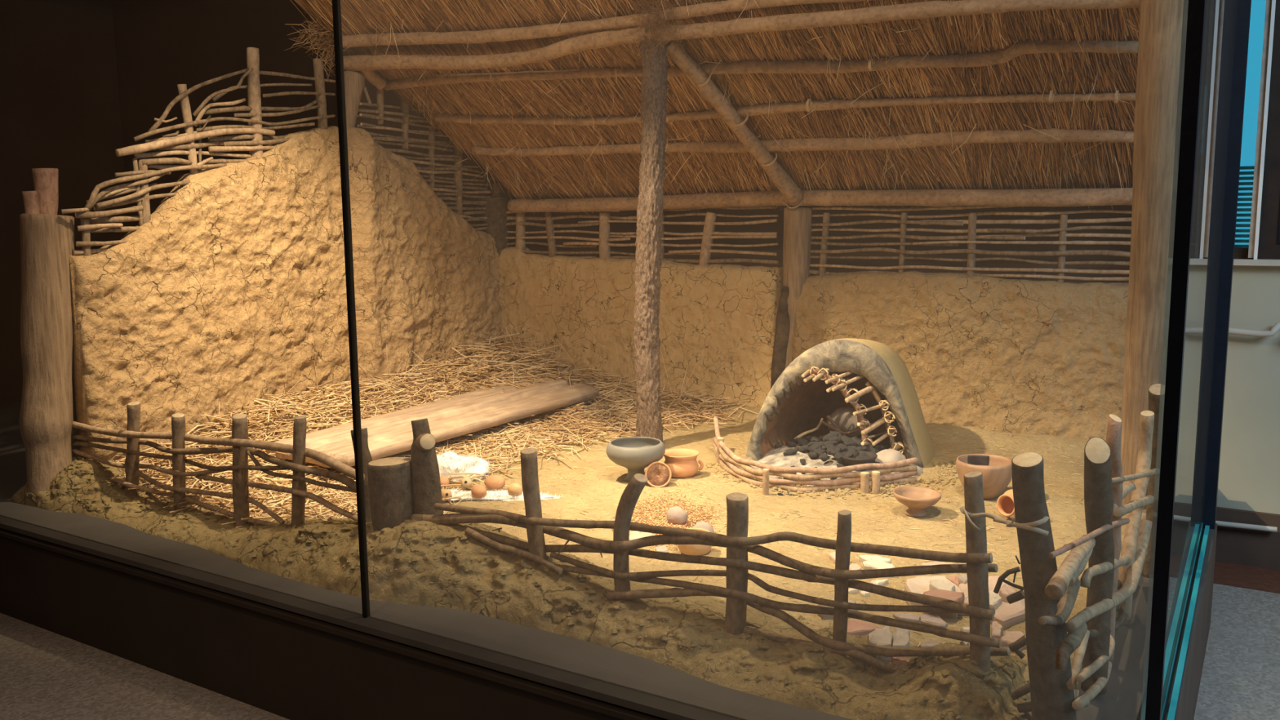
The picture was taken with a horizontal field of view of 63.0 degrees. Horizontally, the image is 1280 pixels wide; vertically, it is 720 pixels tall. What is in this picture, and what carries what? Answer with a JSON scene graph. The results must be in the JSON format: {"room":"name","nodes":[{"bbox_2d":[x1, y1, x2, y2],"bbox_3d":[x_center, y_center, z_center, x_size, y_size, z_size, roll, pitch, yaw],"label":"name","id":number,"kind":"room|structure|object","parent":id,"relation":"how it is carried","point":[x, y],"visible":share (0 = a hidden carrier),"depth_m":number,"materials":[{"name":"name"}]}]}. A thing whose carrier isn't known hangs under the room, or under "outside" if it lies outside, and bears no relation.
{"room":"museum exhibit hall","nodes":[
{"label":"museum exhibit hall","id":0,"kind":"room"},
{"bbox_2d":[0,0,128,403],"bbox_3d":[-7.204,-1.095,5.453,0.100,4.000,9.750,4,9,32],"label":"wall","id":1,"kind":"structure","parent":0,"point":[60,104],"depth_m":8.79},
{"bbox_2d":[111,0,1133,283],"bbox_3d":[-1.018,-1.408,7.223,8.470,4.000,0.130,4,9,32],"label":"lattice","id":2,"kind":"structure","parent":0,"point":[161,45],"depth_m":7.99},
{"bbox_2d":[0,583,1279,719],"bbox_3d":[-1.463,1.388,2.087,13.500,0.100,9.600,4,9,32],"label":"floor","id":3,"kind":"structure","parent":0,"point":[45,674],"depth_m":3.63,"materials":[{"name":"carpet"}]},
{"bbox_2d":[18,168,74,494],"bbox_3d":[-2.521,-0.094,4.453,0.216,1.430,0.284,5,10,34],"label":"post","id":4,"kind":"object","parent":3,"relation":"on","point":[46,420],"visible":0.93,"depth_m":4.38,"materials":[{"name":"brown wood"}]},
{"bbox_2d":[71,401,364,527],"bbox_3d":[-1.769,0.406,4.107,1.927,0.500,0.087,4,9,32],"label":"fence","id":5,"kind":"object","parent":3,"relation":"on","point":[241,447],"visible":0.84,"depth_m":3.97,"materials":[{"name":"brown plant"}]},
{"bbox_2d":[7,454,1031,719],"bbox_3d":[-0.845,0.614,3.569,4.264,0.218,0.508,4,9,32],"label":"ground","id":6,"kind":"structure","parent":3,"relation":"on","point":[393,587],"depth_m":3.09,"materials":[{"name":"soil"}]},
{"bbox_2d":[351,427,372,522],"bbox_3d":[-0.979,0.419,3.700,0.082,0.358,0.062,4,9,32],"label":"gate post","id":7,"kind":"object","parent":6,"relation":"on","point":[366,457],"visible":0.27,"depth_m":3.67,"materials":[{"name":"brown wood"}]},
{"bbox_2d":[367,457,414,531],"bbox_3d":[-0.834,0.521,3.530,0.158,0.373,0.153,4,9,32],"label":"post","id":8,"kind":"object","parent":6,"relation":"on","point":[390,479],"visible":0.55,"depth_m":3.46,"materials":[{"name":"brown wood"}]},
{"bbox_2d":[410,417,443,515],"bbox_3d":[-0.701,0.386,3.472,0.102,0.374,0.174,-4,9,-22],"label":"gate post","id":9,"kind":"object","parent":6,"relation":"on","point":[427,491],"visible":0.9,"depth_m":3.47,"materials":[{"name":"brown wood"}]},
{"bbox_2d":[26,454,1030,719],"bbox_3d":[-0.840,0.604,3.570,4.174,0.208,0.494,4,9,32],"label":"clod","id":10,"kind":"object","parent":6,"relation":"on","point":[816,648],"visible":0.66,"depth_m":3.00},
{"bbox_2d":[866,626,893,661],"bbox_3d":[0.630,0.742,2.737,0.067,0.052,0.140,1,8,9],"label":"stone","id":11,"kind":"object","parent":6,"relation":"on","point":[882,637],"visible":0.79,"depth_m":2.71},
{"bbox_2d":[891,657,909,666],"bbox_3d":[0.655,0.769,2.632,0.045,0.040,0.041,4,9,32],"label":"stone","id":12,"kind":"object","parent":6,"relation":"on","point":[898,661],"visible":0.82,"depth_m":2.62,"materials":[{"name":"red stone"}]},
{"bbox_2d":[892,627,910,657],"bbox_3d":[0.686,0.743,2.744,0.045,0.048,0.141,1,8,14],"label":"stone","id":13,"kind":"object","parent":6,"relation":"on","point":[901,637],"visible":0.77,"depth_m":2.72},
{"bbox_2d":[0,392,1217,719],"bbox_3d":[-1.180,0.699,5.171,7.035,0.400,3.160,4,9,32],"label":"plinth","id":14,"kind":"object","parent":3,"relation":"on","point":[290,649],"visible":0.39,"depth_m":3.27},
{"bbox_2d":[410,448,1010,672],"bbox_3d":[0.057,0.502,2.962,1.919,0.592,0.088,4,9,32],"label":"fence","id":15,"kind":"object","parent":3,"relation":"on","point":[736,541],"visible":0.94,"depth_m":2.79,"materials":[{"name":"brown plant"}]},
{"bbox_2d":[332,0,1251,719],"bbox_3d":[-1.117,-0.989,4.967,6.936,3.000,3.180,4,9,32],"label":"glass case","id":16,"kind":"object","parent":3,"relation":"on","point":[1215,36],"visible":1,"depth_m":2.73,"materials":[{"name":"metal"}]},
{"bbox_2d":[1011,452,1076,719],"bbox_3d":[0.896,0.546,2.303,0.170,0.674,0.096,4,9,32],"label":"post","id":17,"kind":"object","parent":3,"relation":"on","point":[1051,699],"visible":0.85,"depth_m":2.27,"materials":[{"name":"brown wood"}]},
{"bbox_2d":[959,506,1048,535],"bbox_3d":[0.811,0.360,2.385,0.065,0.078,0.312,-4,9,-21],"label":"branch","id":18,"kind":"object","parent":17,"relation":"attached to","point":[1029,526],"visible":1,"depth_m":2.31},
{"bbox_2d":[993,383,1160,715],"bbox_3d":[1.347,0.426,3.025,0.250,0.690,2.603,4,9,32],"label":"fence","id":19,"kind":"object","parent":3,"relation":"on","point":[1091,634],"visible":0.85,"depth_m":2.52,"materials":[{"name":"brown wood"}]},
{"bbox_2d":[199,358,1128,690],"bbox_3d":[-0.037,0.465,4.627,4.115,0.389,2.880,4,9,32],"label":"floor","id":20,"kind":"structure","parent":0,"point":[1064,507],"depth_m":4.00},
{"bbox_2d":[61,47,502,466],"bbox_3d":[-1.633,-0.556,5.586,0.186,2.062,2.898,4,9,32],"label":"wall","id":21,"kind":"structure","parent":20,"relation":"on","point":[204,305],"depth_m":5.18,"materials":[{"name":"beige soil"}]},
{"bbox_2d":[343,71,371,127],"bbox_3d":[-1.540,-1.256,5.748,0.120,0.636,0.248,4,9,32],"label":"prop","id":22,"kind":"object","parent":21,"relation":"on","point":[354,82],"visible":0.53,"depth_m":5.64,"materials":[{"name":"brown wood"}]},
{"bbox_2d":[104,330,758,533],"bbox_3d":[-0.886,0.280,5.181,2.114,0.504,2.998,4,9,32],"label":"litter","id":23,"kind":"object","parent":20,"relation":"on","point":[597,418],"visible":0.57,"depth_m":5.31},
{"bbox_2d":[265,377,599,467],"bbox_3d":[-0.971,0.269,5.363,0.621,0.085,2.049,4,9,32],"label":"plank","id":24,"kind":"object","parent":23,"relation":"on","point":[390,433],"visible":0.87,"depth_m":5.17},
{"bbox_2d":[216,316,706,436],"bbox_3d":[-1.072,0.000,5.993,2.582,0.460,1.327,-4,9,-23],"label":"straw","id":25,"kind":"object","parent":23,"relation":"on","point":[514,317],"visible":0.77,"depth_m":6.10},
{"bbox_2d":[440,475,449,488],"bbox_3d":[-0.817,0.505,4.311,0.062,0.054,0.055,4,9,32],"label":"weight","id":26,"kind":"object","parent":20,"relation":"on","point":[444,480],"visible":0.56,"depth_m":4.29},
{"bbox_2d":[441,486,470,502],"bbox_3d":[-0.776,0.546,4.221,0.246,0.062,0.145,0,8,6],"label":"tuft","id":27,"kind":"object","parent":20,"relation":"on","point":[453,493],"visible":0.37,"depth_m":4.18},
{"bbox_2d":[441,488,451,499],"bbox_3d":[-0.773,0.536,4.156,0.054,0.043,0.044,4,9,32],"label":"weight","id":28,"kind":"object","parent":27,"relation":"on","point":[446,493],"visible":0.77,"depth_m":4.14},
{"bbox_2d":[435,449,491,484],"bbox_3d":[-0.808,0.457,4.481,0.344,0.142,0.212,0,8,1],"label":"tuft","id":29,"kind":"object","parent":20,"relation":"on","point":[449,462],"visible":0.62,"depth_m":4.42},
{"bbox_2d":[461,477,471,488],"bbox_3d":[-0.715,0.504,4.292,0.041,0.045,0.046,-5,9,-30],"label":"weight","id":30,"kind":"object","parent":20,"relation":"on","point":[466,482],"visible":1,"depth_m":4.28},
{"bbox_2d":[475,197,510,257],"bbox_3d":[-0.935,-0.446,6.806,0.219,1.216,0.229,4,9,32],"label":"post","id":31,"kind":"object","parent":20,"relation":"on","point":[496,209],"visible":0.26,"depth_m":6.66,"materials":[{"name":"brown wood"}]},
{"bbox_2d":[484,474,505,490],"bbox_3d":[-0.594,0.501,4.272,0.089,0.065,0.076,4,9,32],"label":"weight","id":32,"kind":"object","parent":20,"relation":"on","point":[495,482],"visible":0.93,"depth_m":4.24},
{"bbox_2d":[451,487,563,502],"bbox_3d":[-0.566,0.541,4.190,0.526,0.072,0.106,0,8,4],"label":"tuft","id":33,"kind":"object","parent":20,"relation":"on","point":[503,495],"visible":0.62,"depth_m":4.17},
{"bbox_2d":[471,484,486,497],"bbox_3d":[-0.644,0.525,4.172,0.067,0.056,0.056,4,9,32],"label":"weight","id":34,"kind":"object","parent":33,"relation":"on","point":[478,491],"visible":1,"depth_m":4.15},
{"bbox_2d":[507,482,522,495],"bbox_3d":[-0.500,0.518,4.174,0.066,0.051,0.059,4,9,32],"label":"weight","id":35,"kind":"object","parent":33,"relation":"on","point":[513,488],"visible":0.97,"depth_m":4.15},
{"bbox_2d":[606,436,665,481],"bbox_3d":[-0.018,0.426,4.402,0.248,0.164,0.246,4,9,32],"label":"pedestal bowl","id":36,"kind":"object","parent":20,"relation":"on","point":[635,454],"visible":0.95,"depth_m":4.32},
{"bbox_2d":[629,530,655,540],"bbox_3d":[0.009,0.629,3.712,0.094,0.021,0.119,-1,8,0],"label":"flat stone","id":37,"kind":"object","parent":20,"relation":"on","point":[637,535],"visible":0.59,"depth_m":3.71,"materials":[{"name":"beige stone"}]},
{"bbox_2d":[633,0,667,442],"bbox_3d":[0.058,-0.579,4.848,0.206,2.100,0.146,4,9,29],"label":"post","id":38,"kind":"object","parent":20,"relation":"on","point":[654,83],"visible":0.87,"depth_m":4.82,"materials":[{"name":"brown wood"}]},
{"bbox_2d":[644,461,671,487],"bbox_3d":[0.075,0.473,4.305,0.111,0.106,0.062,0,8,1],"label":"disc","id":39,"kind":"object","parent":20,"relation":"on","point":[659,474],"visible":0.93,"depth_m":4.30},
{"bbox_2d":[655,545,669,552],"bbox_3d":[0.073,0.650,3.546,0.043,0.029,0.063,-2,8,-8],"label":"flat stone","id":40,"kind":"object","parent":20,"relation":"on","point":[660,548],"visible":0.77,"depth_m":3.53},
{"bbox_2d":[250,406,1084,684],"bbox_3d":[0.067,0.419,4.608,3.759,0.227,2.669,4,9,32],"label":"straw chaff","id":41,"kind":"object","parent":20,"relation":"on","point":[820,534],"visible":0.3,"depth_m":4.09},
{"bbox_2d":[613,489,727,550],"bbox_3d":[0.111,0.589,3.882,0.432,0.047,0.659,0,8,1],"label":"grain","id":42,"kind":"object","parent":20,"relation":"on","point":[693,518],"visible":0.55,"depth_m":3.92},
{"bbox_2d":[666,506,687,524],"bbox_3d":[0.135,0.575,3.835,0.080,0.073,0.069,4,9,32],"label":"stone","id":43,"kind":"object","parent":42,"relation":"on","point":[675,515],"visible":0.96,"depth_m":3.81,"materials":[{"name":"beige stone"}]},
{"bbox_2d":[693,521,714,533],"bbox_3d":[0.219,0.607,3.646,0.084,0.085,0.067,4,9,32],"label":"stone","id":44,"kind":"object","parent":42,"relation":"on","point":[704,525],"visible":0.3,"depth_m":3.63,"materials":[{"name":"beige stone"}]},
{"bbox_2d":[663,448,703,478],"bbox_3d":[0.176,0.446,4.462,0.165,0.103,0.162,4,9,32],"label":"clay pot","id":45,"kind":"object","parent":20,"relation":"on","point":[682,463],"visible":0.88,"depth_m":4.41,"materials":[{"name":"orange ceramic"}]},
{"bbox_2d":[677,528,711,555],"bbox_3d":[0.186,0.622,3.556,0.126,0.071,0.126,4,9,32],"label":"clay bowl","id":46,"kind":"object","parent":20,"relation":"on","point":[689,549],"visible":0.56,"depth_m":3.51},
{"bbox_2d":[770,207,812,388],"bbox_3d":[0.827,-0.239,5.697,0.221,1.181,0.179,4,9,32],"label":"wall post","id":47,"kind":"object","parent":20,"relation":"on","point":[797,221],"visible":0.59,"depth_m":5.60,"materials":[{"name":"brown wood"}]},
{"bbox_2d":[497,204,1132,440],"bbox_3d":[0.688,-0.280,5.787,3.860,1.149,0.181,4,9,32],"label":"wall","id":48,"kind":"structure","parent":20,"relation":"on","point":[1005,353],"depth_m":5.39,"materials":[{"name":"beige soil"}]},
{"bbox_2d":[284,0,1140,214],"bbox_3d":[0.263,-1.383,5.028,4.246,1.351,1.747,4,9,32],"label":"thatched roof","id":49,"kind":"structure","parent":48,"relation":"on","point":[781,94],"depth_m":4.92,"materials":[{"name":"plant"}]},
{"bbox_2d":[712,416,918,495],"bbox_3d":[0.592,0.431,4.404,1.008,0.207,0.528,6,10,37],"label":"fence","id":50,"kind":"object","parent":20,"relation":"on","point":[877,478],"visible":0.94,"depth_m":4.23,"materials":[{"name":"beige plant"}]},
{"bbox_2d":[705,458,959,499],"bbox_3d":[0.860,0.496,4.400,1.142,0.036,0.590,-1,8,1],"label":"crumbs","id":51,"kind":"object","parent":20,"relation":"on","point":[935,475],"visible":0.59,"depth_m":4.28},
{"bbox_2d":[750,442,923,486],"bbox_3d":[0.870,0.427,4.632,0.770,0.108,0.815,3,9,25],"label":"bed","id":52,"kind":"object","parent":20,"relation":"on","point":[775,457],"visible":0.22,"depth_m":4.49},
{"bbox_2d":[782,448,797,456],"bbox_3d":[0.656,0.406,4.569,0.068,0.040,0.042,5,10,33],"label":"lump","id":53,"kind":"object","parent":52,"relation":"on","point":[791,451],"visible":1,"depth_m":4.55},
{"bbox_2d":[786,441,796,447],"bbox_3d":[0.684,0.383,4.703,0.036,0.030,0.062,-5,9,-28],"label":"lump","id":54,"kind":"object","parent":52,"relation":"on","point":[791,444],"visible":0.93,"depth_m":4.69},
{"bbox_2d":[794,437,808,445],"bbox_3d":[0.731,0.369,4.698,0.059,0.034,0.048,6,10,38],"label":"lump","id":55,"kind":"object","parent":52,"relation":"on","point":[802,442],"visible":0.9,"depth_m":4.68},
{"bbox_2d":[801,435,812,442],"bbox_3d":[0.777,0.364,4.778,0.069,0.033,0.048,3,9,23],"label":"lump","id":56,"kind":"object","parent":52,"relation":"on","point":[807,438],"visible":0.43,"depth_m":4.77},
{"bbox_2d":[794,417,823,439],"bbox_3d":[0.764,0.315,4.727,0.131,0.108,0.014,1,8,8],"label":"stick","id":57,"kind":"object","parent":52,"relation":"on","point":[806,433],"visible":0.94,"depth_m":4.72,"materials":[{"name":"wood"}]},
{"bbox_2d":[807,451,818,457],"bbox_3d":[0.744,0.408,4.492,0.031,0.028,0.050,-8,11,-42],"label":"lump","id":58,"kind":"object","parent":52,"relation":"on","point":[811,455],"visible":1,"depth_m":4.48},
{"bbox_2d":[810,435,819,441],"bbox_3d":[0.788,0.359,4.676,0.051,0.039,0.074,2,8,18],"label":"lump","id":59,"kind":"object","parent":52,"relation":"on","point":[813,438],"visible":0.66,"depth_m":4.66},
{"bbox_2d":[808,444,822,452],"bbox_3d":[0.766,0.384,4.542,0.067,0.036,0.041,-6,10,-34],"label":"lump","id":60,"kind":"object","parent":52,"relation":"on","point":[812,447],"visible":0.75,"depth_m":4.53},
{"bbox_2d":[818,453,829,461],"bbox_3d":[0.778,0.411,4.412,0.038,0.031,0.065,4,9,32],"label":"lump","id":61,"kind":"object","parent":52,"relation":"on","point":[824,457],"visible":1,"depth_m":4.39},
{"bbox_2d":[840,435,853,441],"bbox_3d":[0.908,0.351,4.552,0.060,0.038,0.044,2,8,19],"label":"lump","id":62,"kind":"object","parent":52,"relation":"on","point":[843,437],"visible":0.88,"depth_m":4.54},
{"bbox_2d":[819,431,887,441],"bbox_3d":[0.979,0.346,4.765,0.314,0.056,0.018,0,8,7],"label":"stick","id":63,"kind":"object","parent":52,"relation":"on","point":[882,433],"visible":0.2,"depth_m":4.75,"materials":[{"name":"brown wood"}]},
{"bbox_2d":[851,436,862,446],"bbox_3d":[0.947,0.361,4.562,0.060,0.051,0.044,7,11,41],"label":"lump","id":64,"kind":"object","parent":52,"relation":"on","point":[854,438],"visible":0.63,"depth_m":4.55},
{"bbox_2d":[840,450,877,465],"bbox_3d":[0.916,0.418,4.379,0.156,0.042,0.156,4,9,32],"label":"dish","id":65,"kind":"object","parent":52,"relation":"on","point":[851,461],"visible":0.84,"depth_m":4.33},
{"bbox_2d":[834,452,844,462],"bbox_3d":[0.839,0.406,4.371,0.054,0.044,0.039,-7,10,-38],"label":"lump","id":66,"kind":"object","parent":65,"relation":"on","point":[838,457],"visible":0.98,"depth_m":4.35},
{"bbox_2d":[844,452,853,457],"bbox_3d":[0.872,0.405,4.387,0.041,0.040,0.059,-4,9,-25],"label":"lump","id":67,"kind":"object","parent":65,"relation":"on","point":[849,455],"visible":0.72,"depth_m":4.37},
{"bbox_2d":[847,448,858,456],"bbox_3d":[0.904,0.399,4.432,0.045,0.046,0.082,3,9,26],"label":"lump","id":68,"kind":"object","parent":65,"relation":"on","point":[853,451],"visible":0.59,"depth_m":4.42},
{"bbox_2d":[858,453,871,458],"bbox_3d":[0.945,0.418,4.402,0.070,0.041,0.046,-2,8,-9],"label":"lump","id":69,"kind":"object","parent":65,"relation":"on","point":[861,455],"visible":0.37,"depth_m":4.39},
{"bbox_2d":[874,448,906,463],"bbox_3d":[1.060,0.432,4.435,0.150,0.106,0.104,2,8,17],"label":"stone","id":70,"kind":"object","parent":52,"relation":"on","point":[886,455],"visible":0.41,"depth_m":4.40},
{"bbox_3d":[0.901,0.360,4.534,0.034,0.033,0.046,-1,-3,-5],"label":"lump","id":71,"kind":"object","parent":52,"relation":"on","visible":0},
{"bbox_2d":[842,440,857,446],"bbox_3d":[0.910,0.364,4.527,0.064,0.031,0.037,-4,9,-22],"label":"lump","id":72,"kind":"object","parent":71,"relation":"on","point":[850,442],"visible":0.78,"depth_m":4.51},
{"label":"lump","id":73,"kind":"object","parent":52,"relation":"on","visible":0},
{"bbox_2d":[826,415,841,431],"bbox_3d":[0.891,0.303,4.750,0.089,0.103,0.016,0,8,6],"label":"stick","id":74,"kind":"object","parent":73,"relation":"on","point":[828,417],"visible":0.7,"depth_m":4.74,"materials":[{"name":"wood"}]},
{"bbox_2d":[822,421,860,434],"bbox_3d":[0.915,0.307,4.726,0.182,0.061,0.016,0,8,7],"label":"stick","id":75,"kind":"object","parent":73,"relation":"on","point":[824,423],"visible":0.79,"depth_m":4.72,"materials":[{"name":"wood"}]},
{"bbox_2d":[817,600,857,619],"bbox_3d":[0.567,0.714,2.989,0.112,0.044,0.075,-1,8,0],"label":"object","id":76,"kind":"object","parent":20,"relation":"on","point":[824,616],"visible":0.16,"depth_m":2.96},
{"bbox_2d":[828,551,850,564],"bbox_3d":[0.656,0.651,3.423,0.061,0.023,0.094,-2,8,-10],"label":"flat stone","id":77,"kind":"object","parent":20,"relation":"on","point":[832,555],"visible":0.36,"depth_m":3.42,"materials":[{"name":"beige stone"}]},
{"bbox_2d":[745,337,934,467],"bbox_3d":[0.993,0.175,4.817,0.735,0.598,0.882,4,9,32],"label":"oven","id":78,"kind":"object","parent":20,"relation":"on","point":[869,377],"visible":0.94,"depth_m":4.60,"materials":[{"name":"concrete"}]},
{"bbox_2d":[826,406,866,437],"bbox_3d":[0.956,0.287,4.821,0.185,0.144,0.143,4,9,32],"label":"pot","id":79,"kind":"object","parent":78,"relation":"in","point":[844,418],"visible":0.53,"depth_m":4.76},
{"bbox_2d":[848,587,858,594],"bbox_3d":[0.644,0.702,3.166,0.035,0.019,0.029,-5,9,-30],"label":"flat stone","id":80,"kind":"object","parent":20,"relation":"on","point":[851,591],"visible":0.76,"depth_m":3.15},
{"bbox_2d":[848,562,861,569],"bbox_3d":[0.684,0.670,3.328,0.044,0.026,0.076,4,9,32],"label":"flat stone","id":81,"kind":"object","parent":20,"relation":"on","point":[853,566],"visible":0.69,"depth_m":3.32,"materials":[{"name":"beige stone"}]},
{"bbox_2d":[846,619,880,635],"bbox_3d":[0.593,0.738,2.872,0.116,0.029,0.086,-3,8,-20],"label":"flat stone","id":82,"kind":"object","parent":20,"relation":"on","point":[855,627],"visible":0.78,"depth_m":2.85,"materials":[{"name":"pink stone"}]},
{"bbox_2d":[860,591,870,597],"bbox_3d":[0.675,0.706,3.138,0.028,0.020,0.025,-6,10,-35],"label":"flat stone","id":83,"kind":"object","parent":20,"relation":"on","point":[863,593],"visible":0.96,"depth_m":3.13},
{"bbox_2d":[858,555,891,564],"bbox_3d":[0.763,0.652,3.388,0.109,0.028,0.053,4,9,32],"label":"flat stone","id":84,"kind":"object","parent":20,"relation":"on","point":[862,558],"visible":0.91,"depth_m":3.38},
{"bbox_2d":[862,560,895,569],"bbox_3d":[0.764,0.663,3.337,0.113,0.031,0.082,4,9,32],"label":"flat stone","id":85,"kind":"object","parent":20,"relation":"on","point":[867,565],"visible":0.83,"depth_m":3.33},
{"bbox_2d":[869,578,888,586],"bbox_3d":[0.743,0.690,3.230,0.065,0.020,0.032,-7,10,-38],"label":"flat stone","id":86,"kind":"object","parent":20,"relation":"on","point":[878,582],"visible":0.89,"depth_m":3.22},
{"bbox_2d":[893,613,919,622],"bbox_3d":[0.753,0.728,2.950,0.075,0.022,0.052,2,8,17],"label":"flat stone","id":87,"kind":"object","parent":20,"relation":"on","point":[911,617],"visible":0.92,"depth_m":2.94,"materials":[{"name":"purple stone"}]},
{"bbox_2d":[893,486,941,516],"bbox_3d":[1.032,0.533,3.890,0.174,0.085,0.174,4,9,32],"label":"pedestal bowl","id":88,"kind":"object","parent":20,"relation":"on","point":[917,499],"visible":1,"depth_m":3.88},
{"bbox_2d":[920,641,939,647],"bbox_3d":[0.770,0.758,2.759,0.053,0.020,0.034,1,8,10],"label":"flat stone","id":89,"kind":"object","parent":20,"relation":"on","point":[928,644],"visible":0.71,"depth_m":2.76,"materials":[{"name":"purple stone"}]},
{"bbox_2d":[920,613,947,628],"bbox_3d":[0.818,0.735,2.926,0.066,0.022,0.093,-2,8,-12],"label":"flat stone","id":90,"kind":"object","parent":20,"relation":"on","point":[930,619],"visible":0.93,"depth_m":2.92,"materials":[{"name":"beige stone"}]},
{"bbox_2d":[904,575,968,617],"bbox_3d":[0.865,0.694,3.063,0.162,0.050,0.232,-1,8,-5],"label":"stone","id":91,"kind":"object","parent":20,"relation":"on","point":[919,584],"visible":0.34,"depth_m":3.10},
{"bbox_2d":[928,578,955,591],"bbox_3d":[0.880,0.669,3.043,0.084,0.039,0.087,4,9,32],"label":"stone","id":92,"kind":"object","parent":91,"relation":"on","point":[935,584],"visible":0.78,"depth_m":3.03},
{"bbox_2d":[922,589,964,605],"bbox_3d":[0.861,0.681,2.968,0.109,0.042,0.087,4,9,32],"label":"stone","id":93,"kind":"object","parent":91,"relation":"on","point":[959,597],"visible":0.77,"depth_m":2.96,"materials":[{"name":"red stone"}]},
{"bbox_2d":[920,561,960,573],"bbox_3d":[0.977,0.660,3.324,0.158,0.024,0.057,0,8,1],"label":"flat stone","id":94,"kind":"object","parent":20,"relation":"on","point":[930,563],"visible":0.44,"depth_m":3.33,"materials":[{"name":"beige stone"}]},
{"bbox_2d":[946,575,959,586],"bbox_3d":[0.954,0.684,3.172,0.037,0.038,0.083,0,8,6],"label":"flat stone","id":95,"kind":"object","parent":20,"relation":"on","point":[953,579],"visible":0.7,"depth_m":3.17,"materials":[{"name":"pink stone"}]},
{"bbox_2d":[957,573,967,584],"bbox_3d":[0.981,0.679,3.159,0.038,0.048,0.077,1,8,12],"label":"stone","id":96,"kind":"object","parent":20,"relation":"on","point":[962,579],"visible":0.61,"depth_m":3.14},
{"bbox_2d":[960,626,969,633],"bbox_3d":[0.898,0.743,2.860,0.038,0.020,0.025,-3,8,-18],"label":"flat stone","id":97,"kind":"object","parent":20,"relation":"on","point":[966,629],"visible":0.59,"depth_m":2.85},
{"bbox_2d":[955,453,1012,499],"bbox_3d":[1.355,0.466,4.104,0.220,0.150,0.219,4,9,32],"label":"clay jar","id":98,"kind":"object","parent":20,"relation":"on","point":[996,469],"visible":0.76,"depth_m":4.04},
{"bbox_2d":[957,575,1025,630],"bbox_3d":[1.027,0.698,3.045,0.192,0.039,0.381,2,8,18],"label":"flat stone","id":99,"kind":"object","parent":20,"relation":"on","point":[1006,615],"visible":0.27,"depth_m":2.92,"materials":[{"name":"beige stone"}]},
{"bbox_2d":[988,590,1002,608],"bbox_3d":[1.010,0.684,2.970,0.040,0.029,0.119,2,8,18],"label":"flat stone","id":100,"kind":"object","parent":99,"relation":"on","point":[995,600],"visible":0.7,"depth_m":2.95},
{"bbox_2d":[999,583,1016,603],"bbox_3d":[1.060,0.673,3.017,0.047,0.035,0.107,0,8,5],"label":"flat stone","id":101,"kind":"object","parent":99,"relation":"on","point":[1006,589],"visible":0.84,"depth_m":2.99,"materials":[{"name":"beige stone"}]},
{"bbox_2d":[991,621,1003,639],"bbox_3d":[0.962,0.735,2.809,0.031,0.038,0.098,2,8,18],"label":"flat stone","id":102,"kind":"object","parent":20,"relation":"on","point":[997,629],"visible":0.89,"depth_m":2.80,"materials":[{"name":"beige stone"}]},
{"bbox_2d":[996,488,1015,519],"bbox_3d":[1.365,0.530,3.811,0.104,0.114,0.113,-6,10,-35],"label":"jug","id":103,"kind":"object","parent":20,"relation":"on","point":[1005,503],"visible":0.42,"depth_m":3.81,"materials":[{"name":"orange ceramic"}]},
{"bbox_2d":[1000,631,1026,653],"bbox_3d":[0.988,0.745,2.755,0.064,0.039,0.092,4,9,32],"label":"flat stone","id":104,"kind":"object","parent":20,"relation":"on","point":[1010,637],"visible":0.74,"depth_m":2.74,"materials":[{"name":"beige stone"}]},
{"bbox_2d":[1120,0,1183,510],"bbox_3d":[1.857,-0.370,3.780,0.177,1.942,0.170,6,10,38],"label":"post","id":105,"kind":"object","parent":20,"relation":"on","point":[1160,29],"visible":0.58,"depth_m":3.70,"materials":[{"name":"brown wood"}]},
{"bbox_2d":[1216,265,1279,514],"bbox_3d":[4.628,0.359,3.710,5.030,1.360,0.450,4,9,32],"label":"wall","id":106,"kind":"structure","parent":0,"point":[1249,473],"depth_m":4.63,"materials":[{"name":"beige paint"}]},
{"bbox_2d":[1213,560,1279,593],"bbox_3d":[4.512,1.089,3.396,4.800,0.004,0.320,4,9,32],"label":"trim","id":107,"kind":"structure","parent":106,"relation":"attached to","point":[1251,577],"depth_m":4.54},
{"bbox_2d":[1215,520,1277,532],"bbox_3d":[2.618,0.735,4.701,0.432,0.031,0.024,4,9,32],"label":"pipe","id":108,"kind":"object","parent":106,"relation":"attached to","point":[1251,526],"visible":0.51,"depth_m":4.64,"materials":[{"name":"metal"}]},
{"bbox_2d":[1214,506,1279,569],"bbox_3d":[4.507,0.939,3.587,5.030,0.249,0.028,4,9,32],"label":"baseboard","id":109,"kind":"structure","parent":106,"relation":"attached to","point":[1254,548],"depth_m":4.68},
{"bbox_2d":[1228,322,1279,337],"bbox_3d":[2.661,-0.130,4.566,0.467,0.078,0.066,4,9,32],"label":"pipe","id":110,"kind":"object","parent":106,"relation":"attached to","point":[1276,327],"visible":0.4,"depth_m":4.54,"materials":[{"name":"grey paint"}]},
{"bbox_2d":[1233,0,1279,266],"bbox_3d":[4.506,-1.592,3.274,5.030,2.652,0.170,4,9,32],"label":"window","id":111,"kind":"structure","parent":106,"relation":"in","point":[1267,253],"depth_m":4.49,"materials":[{"name":"grey paint"}]},
{"bbox_2d":[1248,0,1271,257],"bbox_3d":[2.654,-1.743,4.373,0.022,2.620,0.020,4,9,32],"label":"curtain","id":112,"kind":"object","parent":111,"relation":"hanging from","point":[1265,91],"depth_m":4.47,"materials":[{"name":"grey fabric"}]},
{"bbox_2d":[1235,0,1275,245],"bbox_3d":[4.681,-1.648,3.614,5.100,2.640,0.040,4,9,32],"label":"wall","id":113,"kind":"structure","parent":0,"point":[1255,32],"depth_m":4.83,"materials":[{"name":"blue"}]},
{"label":"lump","id":114,"kind":"object","parent":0,"visible":0},
{"bbox_2d":[823,440,839,446],"bbox_3d":[0.833,0.366,4.537,0.064,0.033,0.036,0,8,6],"label":"lump","id":115,"kind":"object","parent":114,"relation":"on","point":[835,443],"visible":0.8,"depth_m":4.52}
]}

